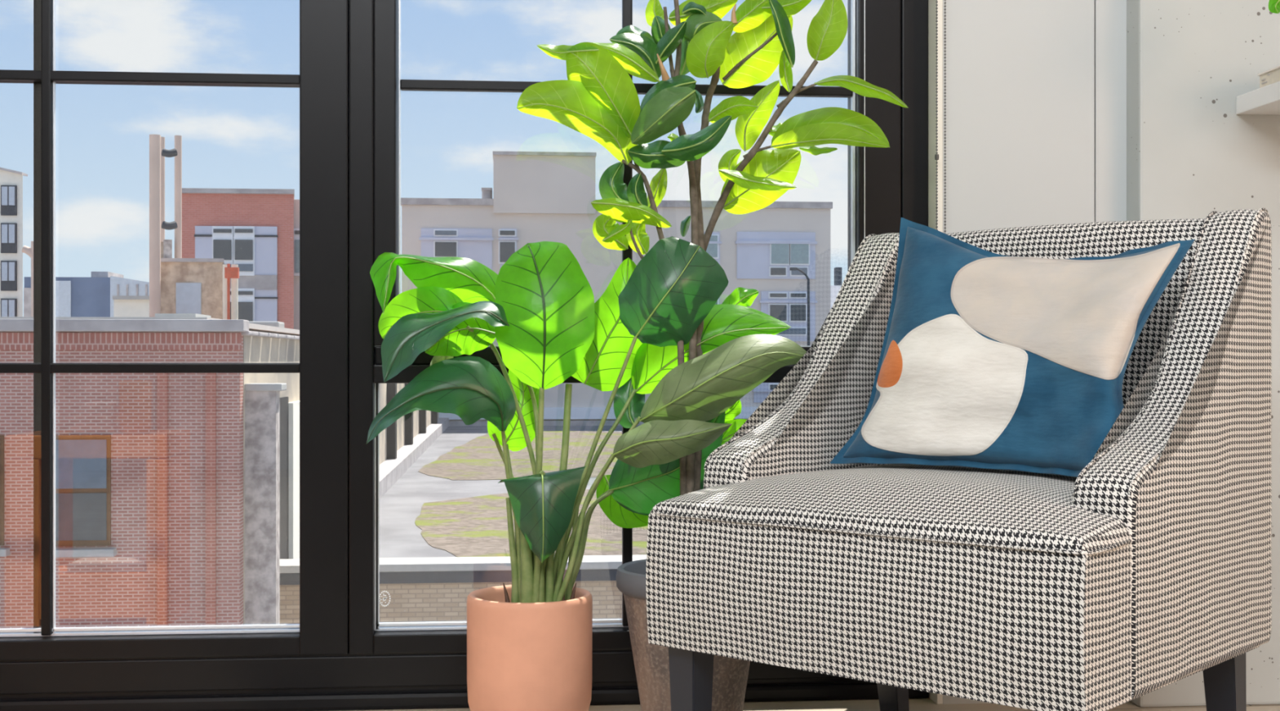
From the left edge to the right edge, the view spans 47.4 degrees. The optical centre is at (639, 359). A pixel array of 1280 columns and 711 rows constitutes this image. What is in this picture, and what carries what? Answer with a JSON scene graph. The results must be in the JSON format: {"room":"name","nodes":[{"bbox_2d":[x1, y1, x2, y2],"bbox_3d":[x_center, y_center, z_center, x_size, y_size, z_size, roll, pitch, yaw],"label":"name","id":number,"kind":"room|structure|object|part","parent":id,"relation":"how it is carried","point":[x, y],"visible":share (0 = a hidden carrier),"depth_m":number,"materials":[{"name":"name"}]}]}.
{"room":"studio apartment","nodes":[
{"label":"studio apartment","id":0,"kind":"room"},
{"bbox_2d":[324,697,1279,710],"bbox_3d":[0.112,0.720,-0.131,6.600,0.120,6.120,0,0,-5],"label":"floor","id":1,"kind":"structure","parent":0,"point":[917,704],"depth_m":2.76,"materials":[{"name":"brown wood"}]},
{"bbox_2d":[366,235,806,710],"bbox_3d":[-0.086,0.222,2.569,0.780,0.875,0.304,0,0,-5],"label":"potted plant","id":2,"kind":"object","parent":1,"relation":"on","point":[530,640],"visible":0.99,"depth_m":2.56,"materials":[{"name":"green plant"}]},
{"bbox_3d":[-0.246,0.199,2.600,0.136,0.515,0.016,0,0,-23],"label":"stem","id":3,"kind":"part","parent":2,"relation":"part of","materials":[{"name":"green plant"}]},
{"bbox_3d":[-0.239,0.295,2.634,0.058,0.323,0.018,0,0,27],"label":"stem","id":4,"kind":"part","parent":2,"relation":"part of","materials":[{"name":"green plant"}]},
{"bbox_3d":[-0.227,0.283,2.594,0.043,0.340,0.031,0,0,-5],"label":"stem","id":5,"kind":"part","parent":2,"relation":"part of","materials":[{"name":"green plant"}]},
{"bbox_3d":[-0.226,0.304,2.621,0.055,0.301,0.016,0,0,38],"label":"stem","id":6,"kind":"part","parent":2,"relation":"part of","materials":[{"name":"green plant"}]},
{"bbox_3d":[-0.229,0.350,2.603,0.029,0.205,0.015,0,0,27],"label":"stem","id":7,"kind":"part","parent":2,"relation":"part of","materials":[{"name":"green plant"}]},
{"bbox_3d":[-0.200,0.347,2.577,0.028,0.204,0.031,0,0,-5],"label":"stem","id":8,"kind":"part","parent":2,"relation":"part of","materials":[{"name":"green plant"}]},
{"bbox_3d":[-0.197,0.539,2.600,0.223,0.242,0.223,0,0,-5],"label":"pot","id":9,"kind":"part","parent":2,"relation":"part of","materials":[{"name":"orange ceramic"}]},
{"bbox_3d":[-0.199,0.223,2.637,0.022,0.463,0.077,0,0,-38],"label":"stem","id":10,"kind":"part","parent":2,"relation":"part of","materials":[{"name":"green plant"}]},
{"bbox_3d":[-0.181,0.250,2.584,0.039,0.402,0.021,0,0,40],"label":"stem","id":11,"kind":"part","parent":2,"relation":"part of","materials":[{"name":"green plant"}]},
{"bbox_3d":[-0.174,0.321,2.555,0.034,0.254,0.047,0,0,-5],"label":"stem","id":12,"kind":"part","parent":2,"relation":"part of","materials":[{"name":"green plant"}]},
{"bbox_3d":[-0.180,0.348,2.582,0.024,0.204,0.028,0,0,-5],"label":"stem","id":13,"kind":"part","parent":2,"relation":"part of","materials":[{"name":"green plant"}]},
{"bbox_3d":[-0.152,0.335,2.594,0.068,0.229,0.016,0,0,-27],"label":"stem","id":14,"kind":"part","parent":2,"relation":"part of","materials":[{"name":"green plant"}]},
{"bbox_3d":[-0.159,0.349,2.592,0.025,0.205,0.017,0,0,-41],"label":"stem","id":15,"kind":"part","parent":2,"relation":"part of","materials":[{"name":"green plant"}]},
{"bbox_3d":[-0.153,0.251,2.623,0.063,0.413,0.022,0,0,-5],"label":"stem","id":16,"kind":"part","parent":2,"relation":"part of","materials":[{"name":"green plant"}]},
{"bbox_3d":[-0.139,0.350,2.603,0.025,0.205,0.015,0,0,-30],"label":"stem","id":17,"kind":"part","parent":2,"relation":"part of","materials":[{"name":"green plant"}]},
{"bbox_3d":[-0.119,0.352,2.613,0.028,0.206,0.013,0,0,-23],"label":"stem","id":18,"kind":"part","parent":2,"relation":"part of","materials":[{"name":"green plant"}]},
{"bbox_3d":[-0.101,0.308,2.561,0.108,0.286,0.057,0,0,-5],"label":"stem","id":19,"kind":"part","parent":2,"relation":"part of","materials":[{"name":"green plant"}]},
{"bbox_3d":[-0.100,0.346,2.624,0.108,0.221,0.029,0,0,-5],"label":"stem","id":20,"kind":"part","parent":2,"relation":"part of","materials":[{"name":"green plant"}]},
{"bbox_3d":[-0.090,0.342,2.644,0.124,0.233,0.015,0,0,-27],"label":"stem","id":21,"kind":"part","parent":2,"relation":"part of","materials":[{"name":"green plant"}]},
{"bbox_3d":[-0.088,0.255,2.634,0.168,0.402,0.044,0,0,-5],"label":"stem","id":22,"kind":"part","parent":2,"relation":"part of","materials":[{"name":"green plant"}]},
{"bbox_3d":[-0.089,0.207,2.586,0.176,0.494,0.021,0,0,13],"label":"stem","id":23,"kind":"part","parent":2,"relation":"part of","materials":[{"name":"green plant"}]},
{"bbox_3d":[-0.080,0.277,2.581,0.162,0.351,0.042,0,0,-5],"label":"stem","id":24,"kind":"part","parent":2,"relation":"part of","materials":[{"name":"green plant"}]},
{"bbox_2d":[516,0,907,710],"bbox_3d":[0.122,-0.015,2.623,0.685,1.349,0.273,0,0,-5],"label":"potted tree","id":25,"kind":"object","parent":1,"relation":"on","point":[598,100],"visible":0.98,"depth_m":2.58,"materials":[{"name":"green plant"}]},
{"bbox_3d":[0.093,0.517,2.620,0.273,0.287,0.273,0,0,-5],"label":"pot","id":26,"kind":"part","parent":25,"relation":"part of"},
{"bbox_2d":[645,207,1271,710],"bbox_3d":[0.492,0.214,2.247,0.721,0.892,0.662,0,0,42],"label":"armchair","id":27,"kind":"object","parent":1,"relation":"on","point":[1146,570],"visible":0.88,"depth_m":2.06,"materials":[{"name":"fabric"}]},
{"bbox_3d":[0.079,0.547,2.243,0.052,0.226,0.052,0,0,42],"label":"leg","id":28,"kind":"part","parent":27,"relation":"part of","materials":[{"name":"black wood"}]},
{"bbox_3d":[0.304,0.105,2.504,0.086,0.673,0.528,0,0,42],"label":"arm","id":29,"kind":"part","parent":27,"relation":"part of"},
{"bbox_3d":[0.455,0.547,2.655,0.052,0.226,0.075,0,0,42],"label":"leg","id":30,"kind":"part","parent":27,"relation":"part of","materials":[{"name":"black wood"}]},
{"bbox_3d":[0.475,0.305,2.225,0.708,0.263,0.606,0,0,42],"label":"seat","id":31,"kind":"part","parent":27,"relation":"part of","materials":[{"name":"fabric"}]},
{"bbox_2d":[830,217,1195,476],"bbox_3d":[0.572,-0.035,2.288,0.217,0.418,0.539,0,0,-40],"label":"cushion","id":32,"kind":"object","parent":27,"relation":"on","point":[988,359],"visible":0.96,"depth_m":2.23,"materials":[{"name":"fabric"}]},
{"bbox_3d":[0.662,0.108,2.434,0.550,0.668,0.157,0,0,42],"label":"backrest","id":33,"kind":"part","parent":27,"relation":"part of","materials":[{"name":"fabric"}]},
{"bbox_3d":[0.772,0.105,2.085,0.086,0.673,0.528,0,0,42],"label":"arm","id":34,"kind":"part","parent":27,"relation":"part of"},
{"bbox_3d":[0.905,0.547,2.251,0.052,0.226,0.075,0,0,42],"label":"leg","id":35,"kind":"part","parent":27,"relation":"part of","materials":[{"name":"black wood"}]},
{"bbox_2d":[942,0,1126,704],"bbox_3d":[0.776,-0.940,2.901,0.413,3.200,0.195,0,0,-5],"label":"wall","id":36,"kind":"structure","parent":0,"point":[1036,91],"depth_m":2.80,"materials":[{"name":"white paint"}]},
{"bbox_2d":[0,649,928,710],"bbox_3d":[-1.440,0.608,2.730,4.008,0.105,0.150,0,0,-5],"label":"trim","id":37,"kind":"structure","parent":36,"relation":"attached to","point":[357,682],"depth_m":2.73,"materials":[{"name":"black wood"}]},
{"bbox_2d":[928,0,942,704],"bbox_3d":[0.569,-0.475,2.838,0.012,2.270,0.105,0,0,-5],"label":"trim","id":38,"kind":"structure","parent":36,"relation":"attached to","point":[937,699],"depth_m":2.80,"materials":[{"name":"beige paint"}]},
{"bbox_2d":[1126,0,1279,706],"bbox_3d":[2.039,-0.940,2.982,2.218,3.200,0.255,0,0,-5],"label":"wall column","id":39,"kind":"structure","parent":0,"point":[1190,155],"depth_m":2.77,"materials":[{"name":"paint"}]},
{"bbox_2d":[1235,80,1279,115],"bbox_3d":[1.519,-0.483,2.678,0.750,0.034,0.260,0,0,-5],"label":"wall shelf","id":40,"kind":"object","parent":39,"relation":"attached to","point":[1264,100],"visible":1,"depth_m":2.71,"materials":[{"name":"white wood"}]},
{"bbox_2d":[1257,66,1279,88],"bbox_3d":[1.256,-0.515,2.655,0.200,0.031,0.140,0,0,-5],"label":"book","id":41,"kind":"object","parent":40,"relation":"on","point":[1267,77],"visible":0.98,"depth_m":2.68,"materials":[{"name":"beige paper"}]},
{"bbox_2d":[1268,0,1279,13],"bbox_3d":[1.117,-0.601,2.449,0.143,0.140,0.090,0,0,-5],"label":"shelf plant","id":42,"kind":"object","parent":40,"relation":"on","point":[1273,5],"visible":1,"depth_m":2.42,"materials":[{"name":"green plant"}]},
{"label":"outside","id":43,"kind":"structure","parent":0,"visible":0},
{"bbox_3d":[-11.478,12.910,131.199,320.000,0.500,256.600,0,0,-5],"label":"ground","id":44,"kind":"structure","parent":43,"visible":0},
{"bbox_2d":[0,167,27,316],"bbox_3d":[-34.184,-0.142,72.195,10.236,19.785,10.200,0,0,-5],"label":"apartment block","id":45,"kind":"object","parent":44,"relation":"on","point":[11,180],"visible":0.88,"depth_m":67.66,"materials":[{"name":"concrete"}]},
{"bbox_3d":[-29.451,-2.146,67.661,0.255,1.189,0.260,0,0,-5],"label":"pane","id":46,"kind":"part","parent":45,"relation":"part of","materials":[{"name":"grey glass"}]},
{"bbox_3d":[-29.451,-4.061,67.661,0.255,0.860,0.260,0,0,-5],"label":"pane","id":47,"kind":"part","parent":45,"relation":"part of","materials":[{"name":"grey glass"}]},
{"bbox_3d":[-29.451,-5.812,67.661,0.255,0.860,0.260,0,0,-5],"label":"pane","id":48,"kind":"part","parent":45,"relation":"part of","materials":[{"name":"glass"}]},
{"bbox_3d":[-29.451,-7.562,67.661,0.255,0.861,0.260,0,0,-5],"label":"pane","id":49,"kind":"part","parent":45,"relation":"part of","materials":[{"name":"grey glass"}]},
{"bbox_3d":[-29.133,-2.147,67.689,0.256,1.190,0.260,0,0,-5],"label":"pane","id":50,"kind":"part","parent":45,"relation":"part of","materials":[{"name":"grey glass"}]},
{"bbox_3d":[-29.133,-4.063,67.689,0.256,0.860,0.260,0,0,-5],"label":"pane","id":51,"kind":"part","parent":45,"relation":"part of","materials":[{"name":"glass"}]},
{"bbox_3d":[-29.133,-5.814,67.689,0.256,0.861,0.260,0,0,-5],"label":"pane","id":52,"kind":"part","parent":45,"relation":"part of","materials":[{"name":"glass"}]},
{"bbox_3d":[-29.133,-7.565,67.689,0.256,0.861,0.260,0,0,-5],"label":"pane","id":53,"kind":"part","parent":45,"relation":"part of","materials":[{"name":"grey glass"}]},
{"bbox_2d":[22,240,33,316],"bbox_3d":[-26.727,3.750,63.914,0.702,17.820,0.320,0,0,-5],"label":"vent pipe","id":54,"kind":"object","parent":44,"relation":"on","point":[29,251],"visible":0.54,"depth_m":63.78,"materials":[{"name":"beige metal"}]},
{"bbox_2d":[23,271,149,316],"bbox_3d":[-38.759,3.959,101.960,11.612,19.942,10.100,0,0,-5],"label":"building","id":55,"kind":"structure","parent":44,"relation":"on","point":[75,296],"depth_m":97.16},
{"bbox_3d":[-40.119,-3.427,96.872,1.556,2.604,0.200,0,0,-5],"label":"mural panel","id":56,"kind":"part","parent":55,"relation":"part of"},
{"bbox_3d":[-38.566,-3.668,97.008,1.377,3.080,0.200,0,0,-5],"label":"mural panel","id":57,"kind":"part","parent":55,"relation":"part of","materials":[{"name":"grey paint"}]},
{"bbox_2d":[112,295,149,316],"bbox_3d":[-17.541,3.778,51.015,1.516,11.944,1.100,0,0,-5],"label":"house","id":58,"kind":"structure","parent":44,"relation":"on","point":[123,305],"depth_m":50.64,"materials":[{"name":"stone"}]},
{"bbox_2d":[0,316,299,628],"bbox_3d":[-11.550,5.988,30.018,9.190,13.344,14.180,0,0,-5],"label":"brick building","id":59,"kind":"structure","parent":44,"relation":"on","point":[167,551],"depth_m":23.37,"materials":[{"name":"red brick"}]},
{"bbox_3d":[-10.746,3.066,23.111,1.438,0.108,0.280,0,0,-5],"label":"sill","id":60,"kind":"part","parent":59,"relation":"part of","materials":[{"name":"white stone"}]},
{"bbox_3d":[-8.969,2.518,23.302,0.883,0.753,0.110,0,0,-5],"label":"pane","id":61,"kind":"part","parent":59,"relation":"part of","materials":[{"name":"grey glass"}]},
{"bbox_3d":[-8.969,1.676,23.302,0.883,0.779,0.110,0,0,-5],"label":"pane","id":62,"kind":"part","parent":59,"relation":"part of","materials":[{"name":"blue glass"}]},
{"bbox_3d":[-8.966,3.087,23.267,1.170,0.112,0.280,0,0,-5],"label":"sill","id":63,"kind":"part","parent":59,"relation":"part of","materials":[{"name":"white stone"}]},
{"bbox_2d":[155,313,210,317],"bbox_3d":[-9.404,-0.858,30.045,0.796,0.116,1.500,0,0,-5],"label":"roof hatch","id":64,"kind":"object","parent":59,"relation":"on","point":[166,315],"visible":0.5,"depth_m":29.31,"materials":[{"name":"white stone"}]},
{"bbox_2d":[149,133,160,316],"bbox_3d":[-13.483,3.216,40.529,0.304,18.888,0.304,0,0,-5],"label":"flue pipe","id":65,"kind":"object","parent":44,"relation":"on","point":[154,140],"visible":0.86,"depth_m":40.40,"materials":[{"name":"metal"}]},
{"bbox_2d":[222,264,226,319],"bbox_3d":[-11.512,5.015,40.551,0.186,15.291,0.186,0,0,-5],"label":"pipe","id":66,"kind":"object","parent":44,"relation":"on","point":[224,280],"visible":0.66,"depth_m":40.46,"materials":[{"name":"beige metal"}]},
{"bbox_2d":[226,263,230,319],"bbox_3d":[-11.361,5.014,40.263,0.081,15.292,0.081,0,0,-5],"label":"pipe","id":67,"kind":"object","parent":44,"relation":"on","point":[228,264],"visible":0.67,"depth_m":40.23,"materials":[{"name":"metal"}]},
{"bbox_2d":[224,266,239,278],"bbox_3d":[-11.236,-2.375,40.143,0.364,0.295,0.140,0,0,-5],"label":"chimney cap","id":68,"kind":"object","parent":67,"relation":"attached to","point":[229,272],"visible":1,"depth_m":40.07,"materials":[{"name":"red metal"}]},
{"bbox_2d":[231,264,238,319],"bbox_3d":[-11.281,5.014,40.571,0.186,15.292,0.186,0,0,-5],"label":"pipe","id":69,"kind":"object","parent":44,"relation":"on","point":[234,282],"visible":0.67,"depth_m":40.49,"materials":[{"name":"beige metal"}]},
{"bbox_2d":[240,330,448,624],"bbox_3d":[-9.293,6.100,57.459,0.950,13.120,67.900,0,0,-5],"label":"building","id":70,"kind":"structure","parent":44,"relation":"on","point":[271,401],"depth_m":24.18,"materials":[{"name":"paint"}]},
{"bbox_2d":[280,425,646,624],"bbox_3d":[12.740,8.200,58.759,44.375,8.920,61.150,0,0,-5],"label":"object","id":71,"kind":"structure","parent":44,"relation":"on","point":[424,581],"depth_m":27.03,"materials":[{"name":"concrete"}]},
{"bbox_2d":[417,431,622,479],"bbox_3d":[-1.033,3.992,64.924,15.920,0.013,32.773,0,0,-5],"label":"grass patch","id":72,"kind":"object","parent":71,"relation":"on","point":[478,459],"visible":0.48,"depth_m":58.02,"materials":[{"name":"beige plant"}]},
{"bbox_2d":[414,488,648,556],"bbox_3d":[-1.181,3.991,36.730,8.944,0.013,15.884,0,0,-5],"label":"grass patch","id":73,"kind":"object","parent":71,"relation":"on","point":[477,526],"visible":0.41,"depth_m":33.94,"materials":[{"name":"plant"}]},
{"bbox_2d":[789,266,809,346],"bbox_3d":[8.915,-0.275,81.191,1.092,9.653,0.390,0,0,-5],"label":"lamp post","id":74,"kind":"object","parent":71,"relation":"on","point":[790,268],"visible":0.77,"depth_m":81.06,"materials":[{"name":"metal"}]},
{"bbox_2d":[400,151,832,426],"bbox_3d":[-1.953,3.030,95.995,26.185,30.901,16.800,0,0,-5],"label":"building","id":75,"kind":"structure","parent":44,"relation":"on","point":[538,197],"depth_m":88.01,"materials":[{"name":"grey concrete"}]},
{"bbox_3d":[-11.621,-6.560,87.239,1.268,0.860,0.360,0,0,-5],"label":"pane","id":76,"kind":"part","parent":75,"relation":"part of","materials":[{"name":"grey glass"}]},
{"bbox_3d":[-11.621,-7.539,87.239,1.268,0.265,0.360,0,0,-5],"label":"pane","id":77,"kind":"part","parent":75,"relation":"part of","materials":[{"name":"glass"}]},
{"bbox_3d":[-10.991,-4.440,87.365,4.232,6.753,0.220,0,0,-5],"label":"bay panel","id":78,"kind":"part","parent":75,"relation":"part of","materials":[{"name":"white paint"}]},
{"bbox_2d":[481,190,492,198],"bbox_3d":[-9.389,-10.044,89.522,0.640,0.786,0.640,0,0,-5],"label":"vent","id":79,"kind":"object","parent":75,"relation":"attached to","point":[485,193],"depth_m":89.25,"materials":[{"name":"grey metal"}]},
{"bbox_3d":[-7.966,-6.413,87.559,0.894,1.203,0.360,0,0,-5],"label":"pane","id":80,"kind":"part","parent":75,"relation":"part of","materials":[{"name":"grey glass"}]},
{"bbox_3d":[-7.966,-7.567,87.559,0.894,0.263,0.360,0,0,-5],"label":"pane","id":81,"kind":"part","parent":75,"relation":"part of","materials":[{"name":"grey glass"}]},
{"bbox_3d":[-7.908,-4.448,87.634,1.022,6.760,0.220,0,0,-5],"label":"bay panel","id":82,"kind":"part","parent":75,"relation":"part of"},
{"bbox_3d":[-1.271,3.266,88.175,26.013,0.691,0.700,0,0,-5],"label":"skirting","id":83,"kind":"part","parent":75,"relation":"part of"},
{"bbox_3d":[4.161,-6.837,88.620,1.047,1.305,0.360,0,0,-5],"label":"pane","id":84,"kind":"part","parent":75,"relation":"part of","materials":[{"name":"grey glass"}]},
{"bbox_3d":[4.047,-4.394,88.680,1.613,6.626,0.220,0,0,-5],"label":"bay panel","id":85,"kind":"part","parent":75,"relation":"part of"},
{"bbox_3d":[8.916,1.977,89.106,3.962,1.340,0.220,0,0,-5],"label":"bay panel","id":86,"kind":"part","parent":75,"relation":"part of","materials":[{"name":"blue"}]},
{"bbox_3d":[8.415,1.890,88.992,1.012,0.650,0.360,0,0,-5],"label":"pane","id":87,"kind":"part","parent":75,"relation":"part of","materials":[{"name":"grey glass"}]},
{"bbox_3d":[8.305,-6.325,89.053,4.837,2.854,0.220,0,0,-5],"label":"bay panel","id":88,"kind":"part","parent":75,"relation":"part of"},
{"bbox_3d":[8.415,-2.825,88.992,1.012,0.959,0.360,0,0,-5],"label":"pane","id":89,"kind":"part","parent":75,"relation":"part of","materials":[{"name":"grey glass"}]},
{"bbox_3d":[8.415,-3.889,88.992,1.012,0.221,0.360,0,0,-5],"label":"pane","id":90,"kind":"part","parent":75,"relation":"part of","materials":[{"name":"grey glass"}]},
{"bbox_3d":[8.415,-5.344,88.992,0.924,0.439,0.360,0,0,-5],"label":"pane","id":91,"kind":"part","parent":75,"relation":"part of","materials":[{"name":"grey glass"}]},
{"bbox_3d":[8.524,-6.475,89.002,1.056,1.310,0.360,0,0,-5],"label":"pane","id":92,"kind":"part","parent":75,"relation":"part of","materials":[{"name":"teal glass"}]},
{"bbox_3d":[9.047,-2.611,89.118,3.347,3.052,0.220,0,0,-5],"label":"bay panel","id":93,"kind":"part","parent":75,"relation":"part of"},
{"bbox_3d":[9.007,-1.696,89.044,2.202,0.351,0.360,0,0,-5],"label":"pane","id":94,"kind":"part","parent":75,"relation":"part of","materials":[{"name":"grey glass"}]},
{"bbox_3d":[9.643,-2.828,89.100,0.926,0.960,0.360,0,0,-5],"label":"pane","id":95,"kind":"part","parent":75,"relation":"part of","materials":[{"name":"grey glass"}]},
{"bbox_3d":[9.643,-3.893,89.100,0.926,0.221,0.360,0,0,-5],"label":"pane","id":96,"kind":"part","parent":75,"relation":"part of","materials":[{"name":"grey glass"}]},
{"bbox_3d":[9.709,-5.351,89.105,0.970,0.440,0.360,0,0,-5],"label":"pane","id":97,"kind":"part","parent":75,"relation":"part of","materials":[{"name":"grey glass"}]},
{"bbox_3d":[9.731,-6.483,89.107,1.102,1.312,0.360,0,0,-5],"label":"pane","id":98,"kind":"part","parent":75,"relation":"part of","materials":[{"name":"glass"}]},
{"bbox_2d":[830,266,841,309],"bbox_3d":[17.389,7.180,121.980,7.345,28.684,20.000,0,0,-5],"label":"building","id":99,"kind":"structure","parent":44,"relation":"on","point":[834,290],"depth_m":111.75,"materials":[{"name":"metal"}]},
{"bbox_2d":[834,266,841,285],"bbox_3d":[15.507,-6.383,114.186,0.451,1.556,0.800,0,0,-5],"label":"window","id":100,"kind":"structure","parent":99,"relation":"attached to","point":[837,270],"depth_m":113.79,"materials":[{"name":"glass"}]},
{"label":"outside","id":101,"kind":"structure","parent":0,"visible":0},
{"bbox_2d":[182,187,299,329],"bbox_3d":[-17.677,0.888,65.703,7.626,15.488,15.029,0,0,-12],"label":"brick building","id":102,"kind":"structure","parent":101,"point":[217,223],"depth_m":58.77,"materials":[{"name":"brick"}]},
{"bbox_3d":[-16.775,-4.386,58.671,0.702,0.807,0.380,0,0,-5],"label":"pane","id":103,"kind":"part","parent":102,"relation":"part of","materials":[{"name":"grey glass"}]},
{"bbox_3d":[-16.775,-5.145,58.671,0.702,0.149,0.380,0,0,-5],"label":"pane","id":104,"kind":"part","parent":102,"relation":"part of","materials":[{"name":"grey glass"}]},
{"bbox_3d":[-16.275,-4.348,58.805,3.233,2.000,0.200,0,0,-5],"label":"bay panel","id":105,"kind":"part","parent":102,"relation":"part of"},
{"bbox_3d":[-15.935,-3.674,58.745,0.704,0.291,0.380,0,0,-5],"label":"pane","id":106,"kind":"part","parent":102,"relation":"part of","materials":[{"name":"glass"}]},
{"bbox_3d":[-15.935,-4.391,58.745,0.704,0.808,0.380,0,0,-5],"label":"pane","id":107,"kind":"part","parent":102,"relation":"part of","materials":[{"name":"grey glass"}]},
{"bbox_3d":[-15.935,-5.152,58.745,0.704,0.149,0.380,0,0,-5],"label":"pane","id":108,"kind":"part","parent":102,"relation":"part of","materials":[{"name":"grey glass"}]},
{"bbox_3d":[-15.935,-1.894,58.745,0.704,0.806,0.380,0,0,-5],"label":"pane","id":109,"kind":"part","parent":102,"relation":"part of","materials":[{"name":"grey glass"}]},
{"bbox_3d":[-15.935,-2.655,58.745,0.704,0.146,0.380,0,0,-5],"label":"pane","id":110,"kind":"part","parent":102,"relation":"part of","materials":[{"name":"grey glass"}]},
{"bbox_3d":[-16.275,-1.924,58.805,3.233,1.845,0.200,0,0,-5],"label":"bay panel","id":111,"kind":"part","parent":102,"relation":"part of","materials":[{"name":"grey metal"}]},
{"bbox_3d":[-13.870,-4.216,59.939,0.576,1.350,0.360,0,0,-5],"label":"pane","id":112,"kind":"part","parent":102,"relation":"part of","materials":[{"name":"grey glass"}]},
{"bbox_3d":[-13.870,-5.197,59.939,0.576,0.151,0.360,0,0,-5],"label":"pane","id":113,"kind":"part","parent":102,"relation":"part of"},
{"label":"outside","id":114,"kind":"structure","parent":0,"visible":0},
{"bbox_2d":[248,321,284,327],"bbox_3d":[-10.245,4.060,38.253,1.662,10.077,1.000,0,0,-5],"label":"kerb","id":115,"kind":"object","parent":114,"point":[278,324],"visible":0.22,"depth_m":37.81,"materials":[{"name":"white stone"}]},
{"bbox_3d":[-1.433,-2.075,2.725,4.020,0.930,0.160,0,0,-5],"label":"wall","id":116,"kind":"structure","parent":0,"visible":0},
{"bbox_2d":[0,0,349,660],"bbox_3d":[-1.096,-0.527,2.745,1.088,2.166,0.100,0,0,-5],"label":"window","id":117,"kind":"structure","parent":116,"relation":"in","point":[322,81],"depth_m":2.74,"materials":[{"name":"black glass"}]},
{"bbox_3d":[-1.101,0.538,2.744,0.919,0.036,0.100,0,0,-5],"label":"frame","id":118,"kind":"part","parent":117,"relation":"part of","materials":[{"name":"black metal"}]},
{"bbox_3d":[-0.599,-0.527,2.788,0.090,2.166,0.100,0,0,-5],"label":"frame","id":119,"kind":"part","parent":117,"relation":"part of","materials":[{"name":"black metal"}]},
{"bbox_2d":[349,0,928,654],"bbox_3d":[0.003,-0.527,2.841,1.114,2.166,0.100,0,0,-5],"label":"window","id":120,"kind":"structure","parent":116,"relation":"in","point":[888,39],"depth_m":2.77,"materials":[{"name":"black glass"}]},
{"bbox_3d":[-0.529,-0.527,2.795,0.045,2.166,0.100,0,0,-5],"label":"frame","id":121,"kind":"part","parent":120,"relation":"part of","materials":[{"name":"black metal"}]},
{"bbox_3d":[-0.486,-0.818,2.800,0.042,1.584,0.096,0,0,-5],"label":"frame","id":122,"kind":"part","parent":120,"relation":"part of","materials":[{"name":"black metal"}]},
{"bbox_3d":[-0.021,0.538,2.839,0.976,0.036,0.100,0,0,-5],"label":"frame","id":123,"kind":"part","parent":120,"relation":"part of","materials":[{"name":"black metal"}]},
{"bbox_3d":[0.463,-0.818,2.883,0.084,1.584,0.096,0,0,-5],"label":"frame","id":124,"kind":"part","parent":120,"relation":"part of","materials":[{"name":"black metal"}]},
{"bbox_3d":[0.532,-0.527,2.887,0.052,2.166,0.100,0,0,-5],"label":"frame","id":125,"kind":"part","parent":120,"relation":"part of","materials":[{"name":"black metal"}]},
{"bbox_3d":[0.013,-1.294,2.745,1.092,0.628,0.062,0,0,-5],"label":"roller blind","id":126,"kind":"object","parent":120,"relation":"attached to","visible":0},
{"bbox_2d":[934,0,938,230],"bbox_3d":[0.563,-0.749,2.765,0.008,1.782,0.008,0,0,40],"label":"chain","id":127,"kind":"object","parent":126,"relation":"hanging from","point":[936,156],"visible":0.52,"depth_m":2.76,"materials":[{"name":"metal"}]},
{"bbox_2d":[944,0,946,233],"bbox_3d":[0.579,-0.740,2.766,0.004,1.804,0.004,0,0,-5],"label":"chain","id":128,"kind":"object","parent":126,"relation":"hanging from","point":[944,0],"visible":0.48,"depth_m":2.77,"materials":[{"name":"metal"}]},
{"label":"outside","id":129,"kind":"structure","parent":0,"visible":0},
{"bbox_2d":[160,239,223,319],"bbox_3d":[-13.329,1.235,42.952,2.063,9.321,4.574,0,0,-16],"label":"building","id":130,"kind":"structure","parent":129,"point":[188,285],"depth_m":41.03,"materials":[{"name":"beige concrete"}]},
{"bbox_2d":[160,136,164,241],"bbox_3d":[-14.416,-4.754,43.911,0.198,3.859,0.198,0,0,-5],"label":"flue pipe","id":131,"kind":"object","parent":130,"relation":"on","point":[162,139],"visible":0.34,"depth_m":43.84,"materials":[{"name":"grey metal"}]},
{"bbox_2d":[161,135,182,257],"bbox_3d":[-13.479,-4.652,41.979,0.430,3.651,0.812,0,0,-5],"label":"flue pipe","id":132,"kind":"object","parent":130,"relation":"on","point":[176,152],"visible":0.89,"depth_m":42.20,"materials":[{"name":"metal"}]},
{"bbox_3d":[-12.707,-1.522,41.074,0.685,1.244,0.150,0,0,-5],"label":"door","id":133,"kind":"part","parent":130,"relation":"part of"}
]}

